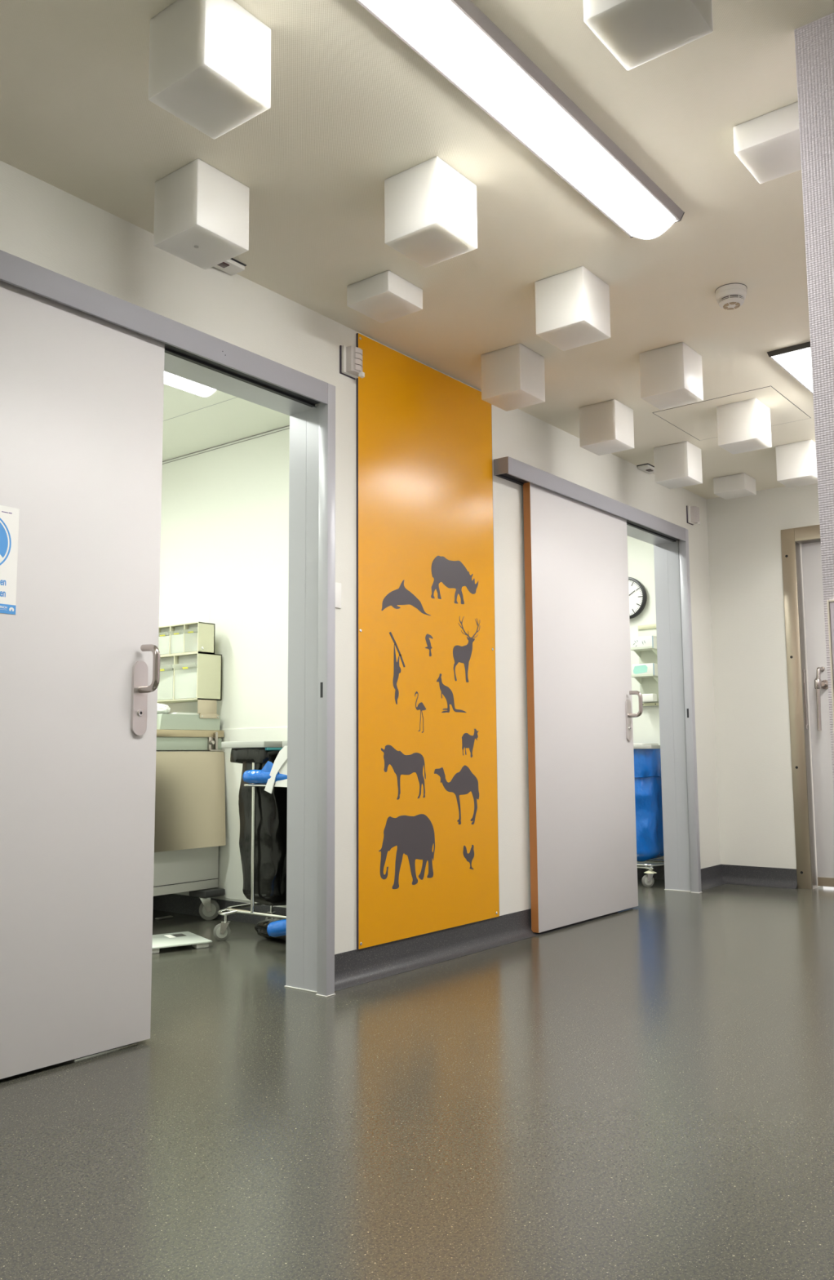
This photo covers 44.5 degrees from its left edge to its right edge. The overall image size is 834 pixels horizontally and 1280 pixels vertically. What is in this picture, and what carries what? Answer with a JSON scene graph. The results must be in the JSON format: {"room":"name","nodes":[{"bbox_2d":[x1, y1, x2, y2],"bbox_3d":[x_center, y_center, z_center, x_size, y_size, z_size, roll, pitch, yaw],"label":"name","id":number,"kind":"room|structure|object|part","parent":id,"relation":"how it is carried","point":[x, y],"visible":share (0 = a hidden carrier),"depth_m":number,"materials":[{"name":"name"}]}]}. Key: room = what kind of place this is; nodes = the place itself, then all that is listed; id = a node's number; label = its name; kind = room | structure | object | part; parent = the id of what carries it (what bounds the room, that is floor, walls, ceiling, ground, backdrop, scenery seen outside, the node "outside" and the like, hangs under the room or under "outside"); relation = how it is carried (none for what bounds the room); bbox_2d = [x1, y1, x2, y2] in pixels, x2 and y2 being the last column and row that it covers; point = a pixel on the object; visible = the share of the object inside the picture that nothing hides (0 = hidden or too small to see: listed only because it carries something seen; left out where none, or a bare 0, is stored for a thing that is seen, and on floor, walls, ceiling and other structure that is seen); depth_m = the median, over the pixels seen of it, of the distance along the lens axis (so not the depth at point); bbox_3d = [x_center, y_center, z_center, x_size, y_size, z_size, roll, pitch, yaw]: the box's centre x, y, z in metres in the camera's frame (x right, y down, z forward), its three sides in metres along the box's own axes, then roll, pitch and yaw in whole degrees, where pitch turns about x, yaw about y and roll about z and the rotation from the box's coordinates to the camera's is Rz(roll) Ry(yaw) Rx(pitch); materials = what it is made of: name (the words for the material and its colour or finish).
{"room":"hospital corridor","nodes":[
{"label":"hospital corridor","id":0,"kind":"room"},
{"bbox_2d":[0,160,720,954],"bbox_3d":[-0.874,-0.053,3.381,0.145,2.600,10.200,-5,-8,38],"label":"wall","id":1,"kind":"structure","parent":0,"point":[43,224],"depth_m":4.07,"materials":[{"name":"white paint"}]},
{"bbox_2d":[0,249,335,1079],"bbox_3d":[-0.998,0.075,3.094,0.299,2.284,2.018,-5,-8,38],"label":"door","id":2,"kind":"structure","parent":1,"relation":"in","point":[82,366],"depth_m":3.06,"materials":[{"name":"white laminate"}]},
{"bbox_2d":[0,505,19,614],"bbox_3d":[-1.189,-0.230,2.788,0.002,0.302,0.210,-5,-8,38],"label":"poster","id":3,"kind":"object","parent":2,"relation":"attached to","point":[9,516],"visible":1,"depth_m":2.85,"materials":[{"name":"white paper"}]},
{"bbox_3d":[-0.859,0.179,3.157,0.010,0.231,0.052,-5,-8,38],"label":"handle plate","id":4,"kind":"part","parent":2,"relation":"part of","materials":[{"name":"white metal"}]},
{"bbox_3d":[-0.823,0.087,3.141,0.083,0.151,0.022,-5,-8,35],"label":"pull handle","id":5,"kind":"part","parent":2,"relation":"part of","materials":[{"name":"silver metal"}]},
{"bbox_3d":[-0.984,-1.023,3.168,0.084,0.084,1.972,-5,-8,38],"label":"rail","id":6,"kind":"part","parent":2,"relation":"part of","materials":[{"name":"grey metal"}]},
{"bbox_3d":[-0.353,0.151,3.836,0.084,2.281,0.044,-5,-8,38],"label":"closing post","id":7,"kind":"part","parent":2,"relation":"part of","materials":[{"name":"grey metal"}]},
{"bbox_2d":[335,582,341,608],"bbox_3d":[-0.332,-0.178,3.968,0.005,0.100,0.107,-5,-8,38],"label":"wall sign","id":8,"kind":"object","parent":1,"relation":"attached to","point":[338,585],"visible":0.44,"depth_m":3.99,"materials":[{"name":"white paper"}]},
{"bbox_2d":[339,345,364,379],"bbox_3d":[-0.258,-1.127,4.128,0.065,0.122,0.092,-5,-8,38],"label":"sensor","id":9,"kind":"object","parent":1,"relation":"attached to","point":[350,357],"visible":1,"depth_m":4.11,"materials":[{"name":"grey plastic"}]},
{"bbox_3d":[-0.272,-1.129,4.141,0.015,0.113,0.089,-5,-8,38],"label":"plate","id":10,"kind":"part","parent":9,"relation":"part of","materials":[{"name":"white plastic"}]},
{"bbox_2d":[356,333,499,949],"bbox_3d":[0.066,0.004,4.450,0.012,2.471,0.980,-5,-8,38],"label":"panel","id":11,"kind":"object","parent":1,"relation":"attached to","point":[428,835],"visible":1,"depth_m":4.39,"materials":[{"name":"orange laminate"}]},
{"bbox_2d":[334,908,619,991],"bbox_3d":[0.366,1.327,4.645,0.052,0.118,2.304,-5,-8,38],"label":"baseboard","id":12,"kind":"structure","parent":1,"relation":"attached to","point":[357,966],"depth_m":4.27,"materials":[{"name":"plastic"}]},
{"bbox_2d":[493,456,702,933],"bbox_3d":[1.030,0.345,5.662,0.299,2.284,2.116,-5,-8,38],"label":"door","id":13,"kind":"structure","parent":1,"relation":"in","point":[583,834],"depth_m":5.45,"materials":[{"name":"white laminate"}]},
{"bbox_3d":[1.045,-0.754,5.736,0.084,0.084,2.070,-5,-8,38],"label":"rail","id":14,"kind":"part","parent":13,"relation":"part of","materials":[{"name":"grey metal"}]},
{"bbox_3d":[1.194,0.452,5.756,0.010,0.231,0.052,-5,-8,38],"label":"handle plate","id":15,"kind":"part","parent":13,"relation":"part of","materials":[{"name":"white metal"}]},
{"bbox_3d":[1.230,0.359,5.740,0.083,0.151,0.022,-5,-8,35],"label":"pull handle","id":16,"kind":"part","parent":13,"relation":"part of","materials":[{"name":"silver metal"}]},
{"bbox_3d":[1.706,0.425,6.443,0.084,2.281,0.044,-5,-8,38],"label":"closing post","id":17,"kind":"part","parent":13,"relation":"part of","materials":[{"name":"grey metal"}]},
{"bbox_2d":[686,505,701,524],"bbox_3d":[1.843,-0.830,6.785,0.065,0.122,0.092,-5,-8,38],"label":"sensor","id":18,"kind":"object","parent":1,"relation":"attached to","point":[692,512],"visible":1,"depth_m":6.76,"materials":[{"name":"grey plastic"}]},
{"bbox_3d":[1.828,-0.832,6.798,0.015,0.113,0.089,-5,-8,38],"label":"plate","id":19,"kind":"part","parent":18,"relation":"part of","materials":[{"name":"white plastic"}]},
{"bbox_2d":[701,864,726,890],"bbox_3d":[1.881,1.528,6.563,0.052,0.118,0.520,-5,-8,38],"label":"baseboard","id":20,"kind":"structure","parent":1,"relation":"attached to","point":[711,877],"depth_m":6.63,"materials":[{"name":"plastic"}]},
{"bbox_2d":[159,426,664,907],"bbox_3d":[-0.924,0.191,5.582,2.670,2.600,5.820,-5,-8,38],"label":"wall","id":21,"kind":"structure","parent":0,"point":[224,516],"depth_m":5.60,"materials":[{"name":"white paint"}]},
{"bbox_2d":[157,622,222,718],"bbox_3d":[-1.350,0.186,5.664,0.614,0.514,0.182,-5,-8,38],"label":"rack","id":22,"kind":"object","parent":21,"relation":"attached to","point":[207,664],"visible":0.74,"depth_m":5.51,"materials":[{"name":"beige plastic"}]},
{"bbox_2d":[157,681,161,700],"bbox_3d":[-1.406,0.284,5.647,0.022,0.100,0.058,-5,-8,38],"label":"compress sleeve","id":23,"kind":"object","parent":22,"relation":"in","point":[160,682],"visible":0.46,"depth_m":5.62,"materials":[{"name":"white paper"}]},
{"bbox_2d":[160,680,165,700],"bbox_3d":[-1.384,0.278,5.631,0.022,0.108,0.058,-5,-8,38],"label":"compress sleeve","id":24,"kind":"object","parent":22,"relation":"in","point":[162,681],"visible":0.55,"depth_m":5.61,"materials":[{"name":"white paper"}]},
{"bbox_2d":[158,635,169,654],"bbox_3d":[-1.396,0.030,5.632,0.100,0.103,0.008,-5,-8,38],"label":"packet","id":25,"kind":"object","parent":22,"relation":"in","point":[163,642],"visible":0.77,"depth_m":5.63,"materials":[{"name":"white paper"}]},
{"bbox_2d":[164,678,168,699],"bbox_3d":[-1.362,0.272,5.614,0.022,0.116,0.058,-5,-8,38],"label":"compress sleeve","id":26,"kind":"object","parent":22,"relation":"in","point":[166,679],"visible":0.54,"depth_m":5.59,"materials":[{"name":"white paper"}]},
{"bbox_2d":[167,676,171,699],"bbox_3d":[-1.340,0.266,5.597,0.022,0.124,0.058,-5,-8,38],"label":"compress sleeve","id":27,"kind":"object","parent":22,"relation":"in","point":[169,677],"visible":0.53,"depth_m":5.57,"materials":[{"name":"white paper"}]},
{"bbox_2d":[170,675,173,699],"bbox_3d":[-1.318,0.260,5.580,0.022,0.132,0.058,-5,-8,38],"label":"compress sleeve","id":28,"kind":"object","parent":22,"relation":"in","point":[172,676],"visible":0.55,"depth_m":5.56,"materials":[{"name":"white paper"}]},
{"bbox_2d":[171,633,183,653],"bbox_3d":[-1.302,0.021,5.558,0.100,0.105,0.008,-5,-8,38],"label":"packet","id":29,"kind":"object","parent":22,"relation":"in","point":[177,639],"visible":1,"depth_m":5.55,"materials":[{"name":"white paper"}]},
{"bbox_2d":[175,672,196,699],"bbox_3d":[-1.231,0.248,5.496,0.180,0.137,0.034,-5,-8,38],"label":"box","id":30,"kind":"object","parent":22,"relation":"in","point":[185,683],"visible":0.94,"depth_m":5.48,"materials":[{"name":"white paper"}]},
{"bbox_2d":[192,631,197,651],"bbox_3d":[-1.179,0.005,5.527,0.100,0.128,0.010,-5,-8,38],"label":"insert","id":31,"kind":"object","parent":22,"relation":"in","point":[195,633],"visible":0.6,"depth_m":5.54,"materials":[{"name":"beige"}]},
{"bbox_2d":[163,396,237,421],"bbox_3d":[-1.240,-1.150,5.257,2.570,0.001,0.002,-5,-8,38],"label":"trim","id":32,"kind":"structure","parent":21,"relation":"attached to","point":[237,397],"depth_m":5.13,"materials":[{"name":"grey paint"}]},
{"bbox_2d":[193,608,209,622],"bbox_3d":[-1.210,-0.127,5.725,0.140,0.078,0.001,-5,-8,38],"label":"note","id":33,"kind":"object","parent":21,"relation":"attached to","point":[203,615],"visible":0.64,"depth_m":5.72,"materials":[{"name":"white paper"}]},
{"bbox_2d":[152,893,286,924],"bbox_3d":[-1.772,1.311,4.280,2.570,0.100,2.720,-5,-8,38],"label":"baseboard","id":34,"kind":"structure","parent":21,"relation":"attached to","point":[172,903],"depth_m":5.54,"materials":[{"name":"plastic"}]},
{"bbox_2d":[162,425,289,464],"bbox_3d":[-0.952,-1.104,5.620,2.570,0.016,0.006,-5,-8,38],"label":"trim","id":35,"kind":"structure","parent":21,"relation":"attached to","point":[287,425],"depth_m":5.69,"materials":[{"name":"grey"}]},
{"bbox_2d":[171,727,287,901],"bbox_3d":[-0.945,0.918,5.404,2.550,0.895,0.004,-5,-8,38],"label":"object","id":36,"kind":"structure","parent":21,"relation":"attached to","point":[230,876],"depth_m":5.42,"materials":[{"name":"white paint"}]},
{"bbox_2d":[628,577,647,618],"bbox_3d":[1.492,-0.296,7.265,0.304,0.304,0.038,-5,-8,38],"label":"wall clock","id":37,"kind":"object","parent":21,"relation":"attached to","point":[637,593],"visible":0.44,"depth_m":7.21,"materials":[{"name":"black plastic"}]},
{"bbox_2d":[631,623,658,706],"bbox_3d":[1.589,0.175,7.082,0.164,0.574,0.130,-5,-8,38],"label":"rack","id":38,"kind":"object","parent":21,"relation":"attached to","point":[649,683],"visible":0.55,"depth_m":7.12,"materials":[{"name":"silver metal"}]},
{"bbox_2d":[631,645,657,657],"bbox_3d":[1.586,0.084,7.089,0.164,0.064,0.122,-5,-8,38],"label":"shelf","id":39,"kind":"object","parent":38,"relation":"attached to","point":[642,651],"depth_m":7.12,"materials":[{"name":"silver metal"}]},
{"bbox_2d":[631,635,657,648],"bbox_3d":[1.584,0.021,7.093,0.157,0.086,0.096,-5,-8,38],"label":"glove box","id":40,"kind":"object","parent":38,"relation":"on","point":[643,641],"visible":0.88,"depth_m":7.05,"materials":[{"name":"white cardboard"}]},
{"bbox_2d":[632,662,657,675],"bbox_3d":[1.585,0.210,7.072,0.157,0.086,0.096,-5,-8,38],"label":"box","id":41,"kind":"object","parent":38,"relation":"on","point":[651,668],"visible":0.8,"depth_m":7.03,"materials":[{"name":"white cardboard"}]},
{"bbox_2d":[631,673,658,684],"bbox_3d":[1.587,0.272,7.069,0.164,0.064,0.122,-5,-8,38],"label":"shelf","id":42,"kind":"object","parent":38,"relation":"attached to","point":[649,678],"depth_m":7.10,"materials":[{"name":"silver metal"}]},
{"bbox_3d":[1.619,-0.093,7.150,0.152,0.028,0.015,-5,-8,38],"label":"rail","id":43,"kind":"part","parent":38,"relation":"part of","materials":[{"name":"beige plastic"}]},
{"bbox_2d":[638,693,657,702],"bbox_3d":[1.593,0.400,7.043,0.116,0.054,0.070,-5,-8,38],"label":"box","id":44,"kind":"object","parent":38,"relation":"on","point":[646,697],"visible":0.76,"depth_m":7.01,"materials":[{"name":"white paper"}]},
{"bbox_3d":[1.627,0.177,7.130,0.156,0.512,0.008,-5,-8,38],"label":"plate","id":45,"kind":"part","parent":38,"relation":"part of","materials":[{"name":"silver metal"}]},
{"bbox_3d":[1.620,0.448,7.088,0.154,0.032,0.022,-5,-8,38],"label":"rail","id":46,"kind":"part","parent":38,"relation":"part of","materials":[{"name":"grey plastic"}]},
{"bbox_3d":[1.613,0.447,7.078,0.138,0.020,0.003,-5,-8,38],"label":"rail plate","id":47,"kind":"part","parent":38,"relation":"part of","materials":[{"name":"beige plastic"}]},
{"bbox_2d":[637,862,665,879],"bbox_3d":[0.844,1.658,7.591,2.570,0.100,0.012,-5,-8,38],"label":"baseboard","id":48,"kind":"structure","parent":21,"relation":"attached to","point":[660,870],"depth_m":6.97,"materials":[{"name":"plastic"}]},
{"bbox_2d":[0,877,833,1279],"bbox_3d":[-0.238,1.238,2.807,7.200,0.100,10.500,-5,-8,38],"label":"floor","id":49,"kind":"structure","parent":0,"point":[646,1091],"depth_m":2.45,"materials":[{"name":"plastic"}]},
{"bbox_2d":[155,915,173,919],"bbox_3d":[-1.351,1.483,5.451,0.030,0.008,0.100,-5,-8,38],"label":"wrapper","id":50,"kind":"object","parent":49,"relation":"on","point":[165,917],"visible":1,"depth_m":5.44,"materials":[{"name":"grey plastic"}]},
{"bbox_2d":[151,931,212,953],"bbox_3d":[-1.141,1.384,4.664,0.310,0.031,0.308,4,-8,-33],"label":"bathroom scale","id":51,"kind":"object","parent":49,"relation":"on","point":[184,938],"visible":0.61,"depth_m":4.62,"materials":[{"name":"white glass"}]},
{"bbox_2d":[153,729,226,919],"bbox_3d":[-1.497,0.981,5.397,0.780,0.998,0.672,-5,-8,38],"label":"trolley","id":52,"kind":"object","parent":49,"relation":"on","point":[189,829],"visible":0.4,"depth_m":5.28,"materials":[{"name":"white plastic"}]},
{"bbox_2d":[156,713,220,730],"bbox_3d":[-1.324,0.444,5.465,0.348,0.080,0.401,-5,-8,38],"label":"tray","id":53,"kind":"object","parent":52,"relation":"on","point":[164,721],"visible":0.65,"depth_m":5.33,"materials":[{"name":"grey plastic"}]},
{"bbox_2d":[156,702,170,714],"bbox_3d":[-1.346,0.358,5.322,0.128,0.058,0.111,-5,-8,38],"label":"pack","id":54,"kind":"object","parent":53,"relation":"on","point":[162,708],"visible":0.44,"depth_m":5.28,"materials":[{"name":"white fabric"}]},
{"bbox_2d":[167,712,199,715],"bbox_3d":[-1.268,0.395,5.435,0.180,0.010,0.200,-5,-8,38],"label":"paper stack","id":55,"kind":"object","parent":53,"relation":"on","point":[189,713],"visible":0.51,"depth_m":5.36,"materials":[{"name":"white paper"}]},
{"bbox_3d":[-1.257,0.481,5.256,0.024,0.037,0.666,-5,-8,38],"label":"rail","id":56,"kind":"part","parent":52,"relation":"part of","materials":[{"name":"beige metal"}]},
{"bbox_2d":[213,740,287,941],"bbox_3d":[-0.544,0.937,4.749,0.798,0.929,0.450,-5,-8,38],"label":"trolley","id":57,"kind":"object","parent":49,"relation":"on","point":[221,932],"visible":0.37,"depth_m":4.78,"materials":[{"name":"grey metal"}]},
{"bbox_3d":[-0.704,0.509,4.959,0.297,0.030,0.390,-5,-8,38],"label":"lid","id":58,"kind":"part","parent":57,"relation":"part of","materials":[{"name":"grey plastic"}]},
{"bbox_3d":[-0.532,1.270,4.725,0.798,0.027,0.377,-5,-8,38],"label":"frame","id":59,"kind":"part","parent":57,"relation":"part of","materials":[{"name":"silver metal"}]},
{"bbox_2d":[230,747,287,906],"bbox_3d":[-0.694,0.899,4.917,0.303,0.754,0.365,-5,-8,38],"label":"sack","id":60,"kind":"object","parent":57,"relation":"hanging from","point":[271,809],"visible":0.56,"depth_m":4.78,"materials":[{"name":"black plastic"}]},
{"bbox_2d":[242,760,287,783],"bbox_3d":[-0.650,0.598,4.609,0.325,0.103,0.063,-5,-8,34],"label":"roll","id":61,"kind":"object","parent":57,"relation":"on","point":[252,776],"visible":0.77,"depth_m":4.61,"materials":[{"name":"blue plastic"}]},
{"bbox_2d":[244,783,287,787],"bbox_3d":[-0.599,0.655,4.582,0.471,0.010,0.076,-5,-8,38],"label":"wire shelf","id":62,"kind":"object","parent":57,"relation":"attached to","point":[246,784],"depth_m":4.65,"materials":[{"name":"silver metal"}]},
{"bbox_2d":[264,746,287,793],"bbox_3d":[-0.587,0.577,4.532,0.248,0.212,0.014,-5,-8,38],"label":"cleaning cloth","id":63,"kind":"object","parent":57,"relation":"hanging from","point":[280,764],"visible":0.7,"depth_m":4.55,"materials":[{"name":"white fabric"}]},
{"bbox_3d":[-0.374,0.478,4.701,0.306,0.030,0.390,-5,-8,38],"label":"lid","id":64,"kind":"part","parent":57,"relation":"part of","materials":[{"name":"grey plastic"}]},
{"bbox_2d":[254,917,286,941],"bbox_3d":[-0.572,1.361,4.812,0.405,0.095,0.264,-5,-8,38],"label":"sack","id":65,"kind":"object","parent":49,"relation":"on","point":[260,927],"visible":0.27,"depth_m":4.78,"materials":[{"name":"black"}]},
{"bbox_2d":[266,919,286,937],"bbox_3d":[-0.535,1.247,4.460,0.272,0.119,0.070,-4,-7,31],"label":"roll","id":66,"kind":"object","parent":49,"relation":"on","point":[276,928],"visible":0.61,"depth_m":4.47,"materials":[{"name":"blue plastic"}]},
{"bbox_2d":[633,745,664,887],"bbox_3d":[1.469,1.161,6.818,0.415,0.909,0.381,-5,-8,38],"label":"trolley","id":67,"kind":"object","parent":49,"relation":"on","point":[647,880],"visible":0.29,"depth_m":6.58,"materials":[{"name":"grey metal"}]},
{"bbox_2d":[633,743,658,745],"bbox_3d":[1.434,0.699,6.824,0.280,0.012,0.240,-5,-8,38],"label":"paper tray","id":68,"kind":"object","parent":67,"relation":"on","point":[633,744],"visible":0.49,"depth_m":6.68,"materials":[{"name":"white plastic"}]},
{"bbox_3d":[1.466,0.722,6.867,0.415,0.025,0.370,-5,-8,38],"label":"lid","id":69,"kind":"part","parent":67,"relation":"part of","materials":[{"name":"grey plastic"}]},
{"bbox_2d":[633,748,664,862],"bbox_3d":[1.473,1.102,6.834,0.413,0.739,0.353,-5,-8,38],"label":"sack","id":70,"kind":"object","parent":67,"relation":"hanging from","point":[647,762],"visible":0.3,"depth_m":6.65,"materials":[{"name":"blue"}]},
{"bbox_3d":[1.476,1.486,6.780,0.401,0.038,0.346,-5,-8,38],"label":"frame","id":71,"kind":"part","parent":67,"relation":"part of","materials":[{"name":"silver metal"}]},
{"bbox_2d":[0,0,833,498],"bbox_3d":[-0.257,-1.446,3.104,7.200,0.100,10.500,-5,-8,38],"label":"ceiling","id":72,"kind":"structure","parent":0,"point":[353,108],"depth_m":3.08,"materials":[{"name":"beige paint"}]},
{"bbox_2d":[164,371,216,396],"bbox_3d":[-1.426,-1.232,4.184,0.218,0.071,1.480,-5,-8,38],"label":"ceiling light","id":73,"kind":"object","parent":72,"relation":"attached to","point":[171,380],"visible":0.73,"depth_m":4.64,"materials":[{"name":"white plastic"}]},
{"bbox_2d":[153,158,249,269],"bbox_3d":[-0.655,-1.288,3.106,0.203,0.206,0.203,-5,-8,38],"label":"cube","id":74,"kind":"object","parent":72,"relation":"attached to","point":[202,212],"visible":1,"depth_m":3.04,"materials":[{"name":"white plastic"}]},
{"bbox_2d":[148,0,271,138],"bbox_3d":[-0.490,-1.366,2.420,0.203,0.205,0.203,-5,-8,38],"label":"cube","id":75,"kind":"object","parent":72,"relation":"attached to","point":[210,68],"visible":1,"depth_m":2.36,"materials":[{"name":"white plastic"}]},
{"bbox_2d":[213,257,246,275],"bbox_3d":[-0.689,-1.327,3.586,0.075,0.023,0.170,-5,-8,38],"label":"sensor","id":76,"kind":"object","parent":72,"relation":"attached to","point":[232,266],"visible":0.57,"depth_m":3.61,"materials":[{"name":"white plastic"}]},
{"bbox_2d":[346,270,422,323],"bbox_3d":[-0.119,-1.278,3.811,0.203,0.080,0.203,-5,-8,38],"label":"cube","id":77,"kind":"object","parent":72,"relation":"attached to","point":[385,296],"visible":1,"depth_m":3.76,"materials":[{"name":"white plastic"}]},
{"bbox_2d":[384,155,477,267],"bbox_3d":[0.043,-1.295,3.102,0.203,0.205,0.203,-5,-8,38],"label":"cube","id":78,"kind":"object","parent":72,"relation":"attached to","point":[431,213],"visible":1,"depth_m":3.04,"materials":[{"name":"white plastic"}]},
{"bbox_2d":[480,343,545,411],"bbox_3d":[0.421,-1.146,4.470,0.203,0.205,0.203,-5,-8,38],"label":"cube","id":79,"kind":"object","parent":72,"relation":"attached to","point":[513,377],"visible":1,"depth_m":4.40,"materials":[{"name":"white plastic"}]},
{"bbox_2d":[355,0,684,239],"bbox_3d":[0.293,-1.414,2.730,0.200,0.054,1.600,-5,-8,38],"label":"ceiling light","id":80,"kind":"object","parent":72,"relation":"attached to","point":[455,37],"visible":1,"depth_m":2.69,"materials":[{"name":"grey plastic"}]},
{"bbox_2d":[534,266,610,351],"bbox_3d":[0.578,-1.224,3.781,0.203,0.205,0.203,-5,-8,38],"label":"cube","id":81,"kind":"object","parent":72,"relation":"attached to","point":[572,306],"visible":1,"depth_m":3.71,"materials":[{"name":"white plastic"}]},
{"bbox_2d":[578,399,634,455],"bbox_3d":[0.961,-1.073,5.167,0.203,0.205,0.203,-5,-8,38],"label":"cube","id":82,"kind":"object","parent":72,"relation":"attached to","point":[607,427],"visible":1,"depth_m":5.10,"materials":[{"name":"white plastic"}]},
{"bbox_2d":[636,463,654,474],"bbox_3d":[1.421,-1.047,6.257,0.075,0.023,0.170,-5,-8,38],"label":"sensor","id":83,"kind":"object","parent":72,"relation":"attached to","point":[649,468],"visible":0.92,"depth_m":6.22,"materials":[{"name":"white plastic"}]},
{"bbox_2d":[583,0,713,70],"bbox_3d":[0.491,-1.401,2.174,0.203,0.205,0.203,-5,-8,38],"label":"cube","id":84,"kind":"object","parent":72,"relation":"attached to","point":[637,33],"visible":1,"depth_m":2.16,"materials":[{"name":"white plastic"}]},
{"bbox_2d":[640,342,703,409],"bbox_3d":[1.115,-1.152,4.467,0.203,0.205,0.203,-5,-8,38],"label":"cube","id":85,"kind":"object","parent":72,"relation":"attached to","point":[671,376],"visible":1,"depth_m":4.40,"materials":[{"name":"white plastic"}]},
{"bbox_2d":[653,440,702,488],"bbox_3d":[1.500,-1.001,5.855,0.203,0.205,0.203,-5,-8,38],"label":"cube","id":86,"kind":"object","parent":72,"relation":"attached to","point":[679,464],"visible":1,"depth_m":5.79,"materials":[{"name":"white plastic"}]},
{"bbox_2d":[715,283,746,309],"bbox_3d":[1.187,-1.291,3.852,0.116,0.064,0.116,-5,-8,38],"label":"smoke detector","id":87,"kind":"object","parent":72,"relation":"attached to","point":[731,295],"visible":1,"depth_m":3.82,"materials":[{"name":"white plastic"}]},
{"bbox_2d":[652,386,811,440],"bbox_3d":[1.638,-1.166,5.297,0.612,0.002,0.608,-5,-8,38],"label":"ceiling hatch","id":88,"kind":"object","parent":72,"relation":"attached to","point":[699,420],"visible":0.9,"depth_m":5.25,"materials":[{"name":"white"}]},
{"bbox_2d":[716,397,772,454],"bbox_3d":[1.656,-1.079,5.162,0.203,0.205,0.203,-5,-8,38],"label":"cube","id":89,"kind":"object","parent":88,"relation":"attached to","point":[743,426],"visible":1,"depth_m":5.09,"materials":[{"name":"white plastic"}]},
{"bbox_2d":[713,472,756,499],"bbox_3d":[2.034,-0.982,6.528,0.203,0.103,0.203,-5,-8,38],"label":"cube","id":90,"kind":"object","parent":72,"relation":"attached to","point":[740,485],"visible":1,"depth_m":6.46,"materials":[{"name":"white plastic"}]},
{"bbox_2d":[733,101,801,183],"bbox_3d":[1.023,-1.392,2.857,0.203,0.080,0.203,-5,-8,38],"label":"cube","id":91,"kind":"object","parent":72,"relation":"attached to","point":[768,144],"visible":0.56,"depth_m":2.82,"materials":[{"name":"white plastic"}]},
{"bbox_2d":[767,341,813,393],"bbox_3d":[2.103,-1.173,5.022,0.200,0.054,1.600,-5,-8,38],"label":"ceiling light","id":92,"kind":"object","parent":72,"relation":"attached to","point":[796,360],"visible":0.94,"depth_m":4.45,"materials":[{"name":"grey plastic"}]},
{"bbox_2d":[775,439,817,488],"bbox_3d":[2.194,-1.007,5.845,0.203,0.205,0.203,-5,-8,38],"label":"cube","id":93,"kind":"object","parent":72,"relation":"attached to","point":[796,462],"visible":0.76,"depth_m":5.77,"materials":[{"name":"white plastic"}]},
{"bbox_2d":[706,483,820,887],"bbox_3d":[2.866,0.253,6.392,1.998,2.600,0.220,-5,-8,38],"label":"wall","id":94,"kind":"structure","parent":0,"point":[756,806],"depth_m":6.76,"materials":[{"name":"white paint"}]},
{"bbox_2d":[721,864,797,888],"bbox_3d":[2.202,1.530,6.608,0.501,0.118,0.052,-5,-8,38],"label":"baseboard","id":95,"kind":"structure","parent":94,"relation":"attached to","point":[780,877],"depth_m":6.61,"materials":[{"name":"plastic"}]},
{"bbox_2d":[781,524,833,889],"bbox_3d":[2.881,0.387,6.281,1.133,2.310,0.114,-5,-8,38],"label":"door","id":96,"kind":"structure","parent":94,"relation":"in","point":[802,558],"depth_m":6.55,"materials":[{"name":"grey metal"}]},
{"bbox_3d":[2.506,0.384,6.569,0.005,0.385,0.050,-5,-8,38],"label":"strike plate","id":97,"kind":"part","parent":96,"relation":"part of","materials":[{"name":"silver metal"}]},
{"bbox_3d":[2.907,0.431,6.306,0.930,2.200,0.034,-5,-8,38],"label":"panel","id":98,"kind":"part","parent":96,"relation":"part of","materials":[{"name":"white laminate"}]},
{"bbox_2d":[794,12,833,795],"bbox_3d":[3.273,-0.065,3.540,2.187,2.600,4.830,-5,-8,38],"label":"wall","id":99,"kind":"structure","parent":0,"point":[815,40],"depth_m":2.38,"materials":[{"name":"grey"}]},
{"bbox_2d":[826,599,833,728],"bbox_3d":[1.746,0.369,1.604,2.076,1.075,0.012,-5,-8,38],"label":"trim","id":100,"kind":"structure","parent":99,"relation":"attached to","point":[828,602],"depth_m":2.28,"materials":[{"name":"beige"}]},
{"bbox_2d":[830,601,833,679],"bbox_3d":[1.749,0.371,1.603,2.072,1.070,0.010,-5,-8,38],"label":"sign","id":101,"kind":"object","parent":99,"relation":"attached to","point":[832,604],"depth_m":2.29,"materials":[{"name":"white"}]}
]}

